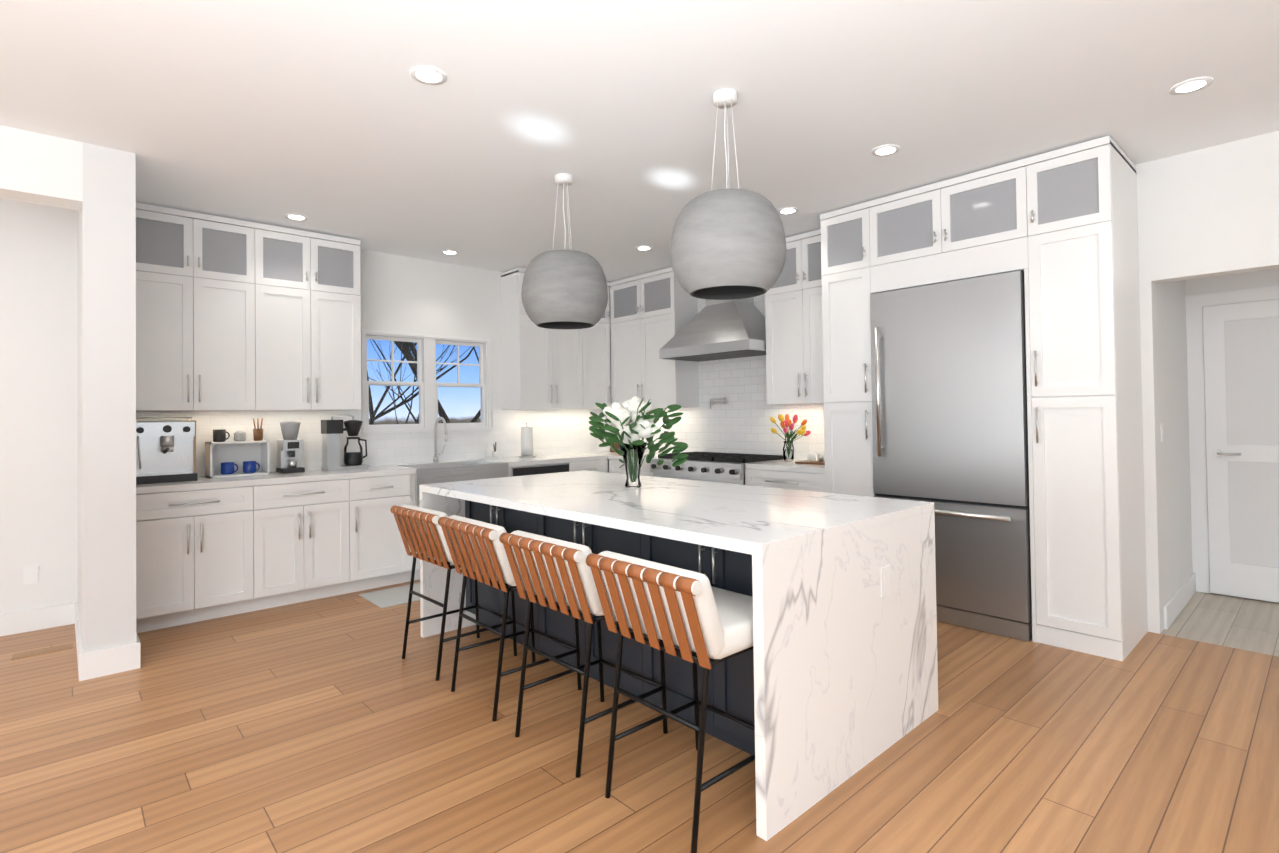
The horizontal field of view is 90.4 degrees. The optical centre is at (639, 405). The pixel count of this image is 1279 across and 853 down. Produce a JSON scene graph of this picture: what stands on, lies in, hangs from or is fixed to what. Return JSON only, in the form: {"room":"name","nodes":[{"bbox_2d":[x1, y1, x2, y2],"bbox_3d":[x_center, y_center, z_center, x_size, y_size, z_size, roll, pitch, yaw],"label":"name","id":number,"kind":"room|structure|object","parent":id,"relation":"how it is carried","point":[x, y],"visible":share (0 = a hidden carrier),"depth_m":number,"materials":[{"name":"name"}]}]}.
{"room":"kitchen","nodes":[
{"label":"kitchen","id":0,"kind":"room"},
{"bbox_2d":[0,125,82,210],"bbox_3d":[-5.307,-1.217,1.267,6.310,0.310,0.200,0,-1,-42],"label":"header beam","id":1,"kind":"structure","parent":0,"point":[40,169],"depth_m":3.22,"materials":[{"name":"paint"}]},
{"bbox_2d":[78,143,135,652],"bbox_3d":[-3.239,0.033,3.842,0.217,2.790,1.268,0,-1,-42],"label":"column","id":2,"kind":"structure","parent":0,"point":[107,414],"depth_m":3.38,"materials":[{"name":"paint"}]},
{"bbox_2d":[0,198,610,613],"bbox_3d":[-4.351,0.047,3.788,11.120,2.790,0.150,0,-1,-42],"label":"wall","id":3,"kind":"structure","parent":0,"point":[38,384],"depth_m":4.16,"materials":[{"name":"paint"}]},
{"bbox_2d":[0,603,71,635],"bbox_3d":[-6.054,1.373,2.086,6.309,0.135,0.015,0,-1,-42],"label":"baseboard","id":4,"kind":"structure","parent":3,"relation":"attached to","point":[58,615],"depth_m":4.07,"materials":[{"name":"paint"}]},
{"bbox_2d":[72,603,87,680],"bbox_3d":[-3.293,1.360,3.729,0.015,0.135,1.258,0,-1,-42],"label":"baseboard","id":5,"kind":"structure","parent":3,"relation":"attached to","point":[82,658],"depth_m":3.35,"materials":[{"name":"paint"}]},
{"bbox_2d":[136,202,267,413],"bbox_3d":[-3.179,-0.650,4.541,0.807,1.376,0.337,0,-1,-42],"label":"upper cabinet","id":6,"kind":"object","parent":3,"relation":"attached to","point":[241,325],"depth_m":4.43,"materials":[{"name":"white wood"}]},
{"bbox_2d":[268,225,360,413],"bbox_3d":[-2.670,-0.650,5.005,0.807,1.376,0.337,0,-1,-42],"label":"upper cabinet","id":7,"kind":"object","parent":3,"relation":"attached to","point":[314,298],"depth_m":4.92,"materials":[{"name":"white wood"}]},
{"bbox_2d":[361,329,493,433],"bbox_3d":[-1.964,-0.205,5.920,1.256,0.903,0.165,0,-1,-42],"label":"window unit","id":8,"kind":"structure","parent":3,"relation":"in","point":[426,382],"depth_m":5.89,"materials":[{"name":"paint"}]},
{"bbox_2d":[501,267,587,409],"bbox_3d":[-0.972,-0.650,6.553,0.820,1.376,0.337,0,-1,-42],"label":"upper cabinet","id":9,"kind":"object","parent":3,"relation":"attached to","point":[543,368],"depth_m":6.35,"materials":[{"name":"white wood"}]},
{"bbox_2d":[579,427,584,436],"bbox_3d":[-0.636,0.293,7.045,0.070,0.115,0.006,0,-1,-42],"label":"switch plate","id":10,"kind":"object","parent":3,"relation":"attached to","point":[581,429],"depth_m":7.04,"materials":[{"name":"paint"}]},
{"bbox_2d":[588,282,610,409],"bbox_3d":[-0.594,-0.650,6.898,0.440,1.376,0.337,0,-1,-42],"label":"upper cabinet","id":11,"kind":"object","parent":3,"relation":"attached to","point":[599,389],"depth_m":6.83,"materials":[{"name":"white wood"}]},
{"bbox_2d":[0,580,1278,852],"bbox_3d":[-0.139,1.363,0.155,12.450,0.060,11.160,0,-1,-42],"label":"floor","id":12,"kind":"structure","parent":0,"point":[334,724],"depth_m":2.49,"materials":[{"name":"brown wood"}]},
{"bbox_2d":[124,632,139,669],"bbox_3d":[-2.907,1.354,3.651,0.015,0.135,0.624,0,-1,-42],"label":"baseboard","id":13,"kind":"structure","parent":12,"relation":"on","point":[133,650],"depth_m":3.41,"materials":[{"name":"paint"}]},
{"bbox_2d":[136,482,267,632],"bbox_3d":[-3.077,0.994,4.373,0.730,0.881,0.657,0,-1,-42],"label":"base cabinet","id":14,"kind":"object","parent":12,"relation":"on","point":[202,551],"depth_m":4.15,"materials":[{"name":"white wood"}]},
{"bbox_2d":[136,454,607,489],"bbox_3d":[-1.950,0.534,5.422,3.810,0.040,0.645,0,-1,-42],"label":"countertop","id":15,"kind":"structure","parent":14,"relation":"on","point":[393,467],"depth_m":4.80,"materials":[{"name":"white stone"}]},
{"bbox_2d":[136,417,197,484],"bbox_3d":[-3.239,0.297,4.312,0.370,0.434,0.463,0,-1,-42],"label":"espresso machine","id":16,"kind":"object","parent":15,"relation":"on","point":[165,452],"visible":0.71,"depth_m":4.27,"materials":[{"name":"silver metal"}]},
{"bbox_2d":[205,418,269,477],"bbox_3d":[-2.981,0.306,4.712,0.370,0.421,0.220,0,-1,-42],"label":"mug rack","id":17,"kind":"object","parent":15,"relation":"on","point":[239,455],"visible":1,"depth_m":4.73,"materials":[{"name":"white wood"}]},
{"bbox_2d":[276,421,304,473],"bbox_3d":[-2.705,0.318,4.922,0.150,0.395,0.200,0,-1,-42],"label":"coffee grinder","id":18,"kind":"object","parent":15,"relation":"on","point":[289,446],"visible":1,"depth_m":4.87,"materials":[{"name":"silver metal"}]},
{"bbox_2d":[321,416,369,470],"bbox_3d":[-2.390,0.300,5.176,0.337,0.431,0.170,0,-1,-42],"label":"drip coffee maker","id":19,"kind":"object","parent":15,"relation":"on","point":[332,430],"visible":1,"depth_m":5.08,"materials":[{"name":"silver metal"}]},
{"bbox_2d":[432,418,447,461],"bbox_3d":[-1.766,0.308,5.753,0.115,0.415,0.265,0,-1,-42],"label":"faucet","id":20,"kind":"object","parent":15,"relation":"on","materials":[{"name":"silver metal"}]},
{"bbox_2d":[412,458,503,469],"bbox_3d":[-1.671,0.625,5.599,0.800,0.217,0.440,0,-1,-42],"label":"sink","id":21,"kind":"object","parent":15,"relation":"in","point":[423,465],"depth_m":5.67,"materials":[{"name":"silver metal"}]},
{"bbox_2d":[482,442,501,458],"bbox_3d":[-1.432,0.437,6.168,0.160,0.160,0.090,0,-1,-42],"label":"caddy","id":22,"kind":"object","parent":15,"relation":"on","point":[490,453],"visible":1,"depth_m":6.14,"materials":[{"name":"white ceramic"}]},
{"bbox_2d":[519,422,535,457],"bbox_3d":[-1.124,0.342,6.349,0.168,0.347,0.168,0,-1,-42],"label":"paper towel holder","id":23,"kind":"object","parent":15,"relation":"on","point":[526,442],"visible":1,"depth_m":6.30,"materials":[{"name":"white paper"}]},
{"bbox_2d":[268,474,359,607],"bbox_3d":[-2.621,0.994,4.789,0.746,0.881,0.657,0,-1,-42],"label":"base cabinet","id":24,"kind":"object","parent":12,"relation":"on","point":[314,523],"depth_m":4.61,"materials":[{"name":"white wood"}]},
{"bbox_2d":[359,583,419,607],"bbox_3d":[-1.448,1.418,5.064,1.370,0.009,0.460,0,-1,-42],"label":"area rug","id":25,"kind":"object","parent":12,"relation":"on","point":[390,597],"visible":0.38,"depth_m":4.71,"materials":[{"name":"grey fabric"}]},
{"bbox_2d":[360,470,419,590],"bbox_3d":[-2.216,0.994,5.158,0.586,0.881,0.657,0,-1,-42],"label":"base cabinet","id":26,"kind":"object","parent":12,"relation":"on","point":[384,559],"depth_m":4.96,"materials":[{"name":"white wood"}]},
{"bbox_2d":[390,504,516,680],"bbox_3d":[-1.015,0.971,3.514,0.516,0.848,0.520,0,-1,-44],"label":"stool","id":27,"kind":"object","parent":12,"relation":"on","point":[421,531],"visible":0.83,"depth_m":3.37,"materials":[{"name":"brown leather"}]},
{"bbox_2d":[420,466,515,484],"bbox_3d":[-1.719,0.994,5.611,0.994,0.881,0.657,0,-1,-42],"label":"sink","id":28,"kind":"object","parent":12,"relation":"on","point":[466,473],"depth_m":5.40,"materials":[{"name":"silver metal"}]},
{"bbox_2d":[438,515,581,721],"bbox_3d":[-0.617,0.959,3.078,0.516,0.848,0.520,0,-1,-41],"label":"stool","id":29,"kind":"object","parent":12,"relation":"on","point":[476,549],"visible":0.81,"depth_m":2.93,"materials":[{"name":"brown leather"}]},
{"bbox_2d":[516,462,575,475],"bbox_3d":[-1.120,0.994,6.157,0.749,0.881,0.657,0,-1,-42],"label":"dishwasher","id":30,"kind":"object","parent":12,"relation":"on","point":[525,468],"depth_m":5.94,"materials":[{"name":"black metal"}]},
{"bbox_2d":[499,530,667,777],"bbox_3d":[-0.218,0.947,2.640,0.516,0.848,0.520,0,-1,-43],"label":"stool","id":31,"kind":"object","parent":12,"relation":"on","point":[552,570],"visible":0.85,"depth_m":2.48,"materials":[{"name":"brown leather"}]},
{"bbox_2d":[576,458,607,472],"bbox_3d":[-0.710,0.994,6.531,0.483,0.881,0.657,0,-1,-42],"label":"base cabinet","id":32,"kind":"object","parent":12,"relation":"on","point":[587,464],"depth_m":6.33,"materials":[{"name":"white wood"}]},
{"bbox_2d":[608,451,683,475],"bbox_3d":[0.137,0.966,6.418,0.697,0.911,0.663,0,-1,-42],"label":"base cabinet","id":33,"kind":"object","parent":12,"relation":"on","point":[614,463],"depth_m":6.38,"materials":[{"name":"white wood"}]},
{"bbox_2d":[585,551,754,852],"bbox_3d":[0.178,0.935,2.205,0.516,0.848,0.520,0,-1,-42],"label":"stool","id":34,"kind":"object","parent":12,"relation":"on","point":[687,612],"visible":0.94,"depth_m":2.03,"materials":[{"name":"brown leather"}]},
{"bbox_2d":[419,470,937,840],"bbox_3d":[-0.006,0.917,3.347,1.263,0.920,2.568,0,-1,-42],"label":"kitchen island","id":35,"kind":"object","parent":12,"relation":"on","point":[827,684],"visible":0.71,"depth_m":2.50,"materials":[{"name":"stone"}]},
{"bbox_2d":[589,396,688,487],"bbox_3d":[-0.037,0.204,3.598,0.567,0.512,0.536,0,-1,-42],"label":"vase","id":36,"kind":"object","parent":35,"relation":"on","point":[629,424],"visible":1,"depth_m":3.52,"materials":[{"name":"green plant"}]},
{"bbox_2d":[644,452,788,484],"bbox_3d":[0.722,0.949,5.777,0.697,0.911,1.197,0,-1,-42],"label":"range","id":37,"kind":"object","parent":12,"relation":"on","point":[708,468],"depth_m":5.51,"materials":[{"name":"silver metal"}]},
{"bbox_2d":[576,451,618,454],"bbox_3d":[-0.070,0.527,6.684,0.645,0.041,1.313,0,-1,-42],"label":"countertop","id":38,"kind":"structure","parent":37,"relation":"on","point":[597,452],"depth_m":6.84,"materials":[{"name":"white stone"}]},
{"bbox_2d":[610,443,619,451],"bbox_3d":[-0.276,0.405,7.060,0.066,0.220,0.159,-1,-1,29],"label":"pepper mill","id":39,"kind":"object","parent":38,"relation":"on","point":[616,445],"visible":0.21,"depth_m":7.07,"materials":[{"name":"brown wood"}]},
{"bbox_2d":[740,459,823,491],"bbox_3d":[1.334,0.930,5.106,0.697,0.911,0.741,0,-1,-42],"label":"base cabinet","id":40,"kind":"object","parent":12,"relation":"on","point":[773,473],"depth_m":4.93,"materials":[{"name":"white wood"}]},
{"bbox_2d":[770,414,810,461],"bbox_3d":[1.264,0.269,5.306,0.320,0.398,0.371,0,-1,-42],"label":"tulip vase","id":41,"kind":"object","parent":40,"relation":"on","point":[786,423],"visible":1,"depth_m":5.31,"materials":[{"name":"clear glass"}]},
{"bbox_2d":[795,452,824,464],"bbox_3d":[1.409,0.418,5.070,0.200,0.090,0.260,0,-1,-42],"label":"tray","id":42,"kind":"object","parent":40,"relation":"on","point":[812,457],"visible":0.98,"depth_m":5.07,"materials":[{"name":"brown wood"}]},
{"bbox_2d":[816,202,871,495],"bbox_3d":[1.714,-0.013,4.715,0.662,2.776,0.379,0,-1,-42],"label":"tall cabinet","id":43,"kind":"object","parent":12,"relation":"on","point":[844,238],"depth_m":4.54,"materials":[{"name":"white wood"}]},
{"bbox_2d":[856,231,1039,642],"bbox_3d":[2.137,0.200,4.228,0.692,2.324,1.021,0,-1,-42],"label":"refrigerator","id":44,"kind":"object","parent":12,"relation":"on","point":[962,353],"depth_m":3.89,"materials":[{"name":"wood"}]},
{"bbox_2d":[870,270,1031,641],"bbox_3d":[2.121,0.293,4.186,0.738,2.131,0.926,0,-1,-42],"label":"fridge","id":45,"kind":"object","parent":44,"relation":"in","point":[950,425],"depth_m":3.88,"materials":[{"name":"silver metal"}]},
{"bbox_2d":[1016,135,1147,660],"bbox_3d":[2.615,-0.040,3.726,0.662,2.776,0.417,0,-1,-42],"label":"tall cabinet","id":46,"kind":"object","parent":12,"relation":"on","point":[1078,202],"depth_m":3.50,"materials":[{"name":"white wood"}]},
{"bbox_2d":[0,0,1278,288],"bbox_3d":[-0.177,-1.496,0.197,12.450,0.082,11.160,0,-1,-42],"label":"ceiling","id":47,"kind":"structure","parent":0,"point":[330,118],"depth_m":2.95,"materials":[{"name":"paint"}]},
{"bbox_2d":[285,214,307,220],"bbox_3d":[-2.475,-1.358,4.583,0.148,0.005,0.148,-1,-1,39],"label":"recessed light","id":48,"kind":"object","parent":47,"relation":"in","point":[298,217],"depth_m":4.59,"materials":[{"name":"paint"}]},
{"bbox_2d":[410,65,446,84],"bbox_3d":[-0.899,-1.407,2.711,0.148,0.005,0.148,-1,-1,3],"label":"recessed light","id":49,"kind":"object","parent":47,"relation":"in","point":[428,75],"depth_m":2.71,"materials":[{"name":"paint"}]},
{"bbox_2d":[441,250,458,254],"bbox_3d":[-1.676,-1.353,5.621,0.148,0.005,0.148,-1,-1,39],"label":"recessed light","id":50,"kind":"object","parent":47,"relation":"in","point":[449,252],"depth_m":5.63,"materials":[{"name":"paint"}]},
{"bbox_2d":[521,173,607,328],"bbox_3d":[-0.456,-0.942,3.873,0.524,0.911,0.524,0,-1,-42],"label":"pendant light","id":51,"kind":"object","parent":47,"relation":"hanging from","point":[564,289],"visible":1,"depth_m":3.68,"materials":[{"name":"concrete"}]},
{"bbox_2d":[636,246,652,250],"bbox_3d":[0.040,-1.377,5.562,0.148,0.005,0.148,-1,-1,3],"label":"recessed light","id":52,"kind":"object","parent":47,"relation":"in","point":[643,248],"depth_m":5.57,"materials":[{"name":"paint"}]},
{"bbox_2d":[670,88,785,299],"bbox_3d":[0.398,-0.967,2.899,0.524,0.911,0.524,0,-1,-42],"label":"pendant light","id":53,"kind":"object","parent":47,"relation":"hanging from","point":[728,244],"visible":1,"depth_m":2.70,"materials":[{"name":"concrete"},{"name":"white metal"}]},
{"bbox_2d":[778,207,797,214],"bbox_3d":[1.072,-1.406,4.592,0.148,0.005,0.148,0,-1,-33],"label":"recessed light","id":54,"kind":"object","parent":47,"relation":"in","point":[789,210],"depth_m":4.59,"materials":[{"name":"paint"}]},
{"bbox_2d":[872,144,899,155],"bbox_3d":[1.377,-1.425,3.553,0.148,0.005,0.148,-1,-1,39],"label":"recessed light","id":55,"kind":"object","parent":47,"relation":"in","point":[885,150],"depth_m":3.55,"materials":[{"name":"paint"}]},
{"bbox_2d":[1169,77,1212,94],"bbox_3d":[2.503,-1.450,2.886,0.148,0.005,0.148,-1,-1,39],"label":"recessed light","id":56,"kind":"object","parent":47,"relation":"in","point":[1192,85],"depth_m":2.88,"materials":[{"name":"paint"}]},
{"bbox_2d":[698,131,1278,633],"bbox_3d":[3.469,-0.064,3.374,0.120,2.790,11.000,0,-1,-42],"label":"wall","id":57,"kind":"structure","parent":0,"point":[1210,211],"depth_m":3.64,"materials":[{"name":"paint"}]},
{"bbox_2d":[610,267,699,410],"bbox_3d":[0.140,-0.663,6.683,0.337,1.376,0.984,0,-1,-42],"label":"upper cabinet","id":58,"kind":"object","parent":57,"relation":"attached to","point":[666,378],"depth_m":6.51,"materials":[{"name":"white wood"}]},
{"bbox_2d":[659,297,765,361],"bbox_3d":[0.749,-0.918,5.851,0.557,0.931,1.066,0,-1,-42],"label":"hood","id":59,"kind":"object","parent":57,"relation":"attached to","point":[734,330],"depth_m":5.76,"materials":[{"name":"silver metal"}]},
{"bbox_2d":[764,230,819,406],"bbox_3d":[1.445,-0.702,5.251,0.337,1.376,0.740,0,-1,-42],"label":"upper cabinet","id":60,"kind":"object","parent":57,"relation":"attached to","point":[792,304],"depth_m":5.21,"materials":[{"name":"white wood"}]},
{"bbox_2d":[868,161,1019,262],"bbox_3d":[2.151,-1.097,4.236,0.662,0.635,1.068,0,-1,-42],"label":"upper cabinet","id":61,"kind":"object","parent":57,"relation":"attached to","point":[973,207],"depth_m":3.98,"materials":[{"name":"white wood"}]},
{"bbox_2d":[1155,280,1192,614],"bbox_3d":[3.528,-0.052,4.267,1.170,2.790,0.100,0,-1,-42],"label":"wall","id":62,"kind":"structure","parent":0,"point":[1174,457],"depth_m":4.18,"materials":[{"name":"paint"}]},
{"bbox_2d":[1160,423,1163,441],"bbox_3d":[3.201,0.165,3.888,0.075,0.115,0.009,0,-1,-42],"label":"switch plate","id":63,"kind":"object","parent":62,"relation":"attached to","point":[1161,424],"depth_m":3.88,"materials":[{"name":"paint"}]},
{"bbox_2d":[1163,572,1195,629],"bbox_3d":[3.589,1.274,4.208,1.180,0.135,0.015,0,-1,-42],"label":"baseboard","id":64,"kind":"structure","parent":62,"relation":"attached to","point":[1182,596],"depth_m":4.11,"materials":[{"name":"paint"}]},
{"bbox_2d":[1187,268,1278,602],"bbox_3d":[6.068,-0.112,2.476,0.150,2.790,6.170,0,-1,-42],"label":"wall","id":65,"kind":"structure","parent":0,"point":[1268,277],"depth_m":4.45,"materials":[{"name":"paint"}]},
{"bbox_2d":[1185,285,1278,592],"bbox_3d":[4.334,0.262,4.249,0.021,2.140,1.000,0,-1,-42],"label":"door frame","id":66,"kind":"structure","parent":65,"relation":"attached to","point":[1195,304],"depth_m":4.57,"materials":[{"name":"paint"}]},
{"bbox_2d":[1202,299,1278,601],"bbox_3d":[4.310,0.303,4.226,0.086,2.035,0.814,0,-1,-42],"label":"hall door","id":67,"kind":"structure","parent":65,"relation":"in","point":[1241,359],"depth_m":4.40,"materials":[{"name":"paint"}]},
{"label":"outside","id":68,"kind":"structure","parent":0,"visible":0},
{"bbox_2d":[367,339,480,424],"bbox_3d":[-7.472,-1.380,13.060,13.000,8.000,0.001,0,-1,-42],"label":"sky","id":69,"kind":"structure","parent":68,"point":[445,398],"depth_m":15.40,"materials":[{"name":"blue"}]},
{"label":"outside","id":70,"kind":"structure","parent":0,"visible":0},
{"bbox_2d":[367,340,480,424],"bbox_3d":[-4.300,-3.060,10.902,7.005,10.239,4.241,0,-1,-42],"label":"tree","id":71,"kind":"object","parent":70,"point":[404,349],"depth_m":10.68,"materials":[{"name":"brown plant"}]}
]}

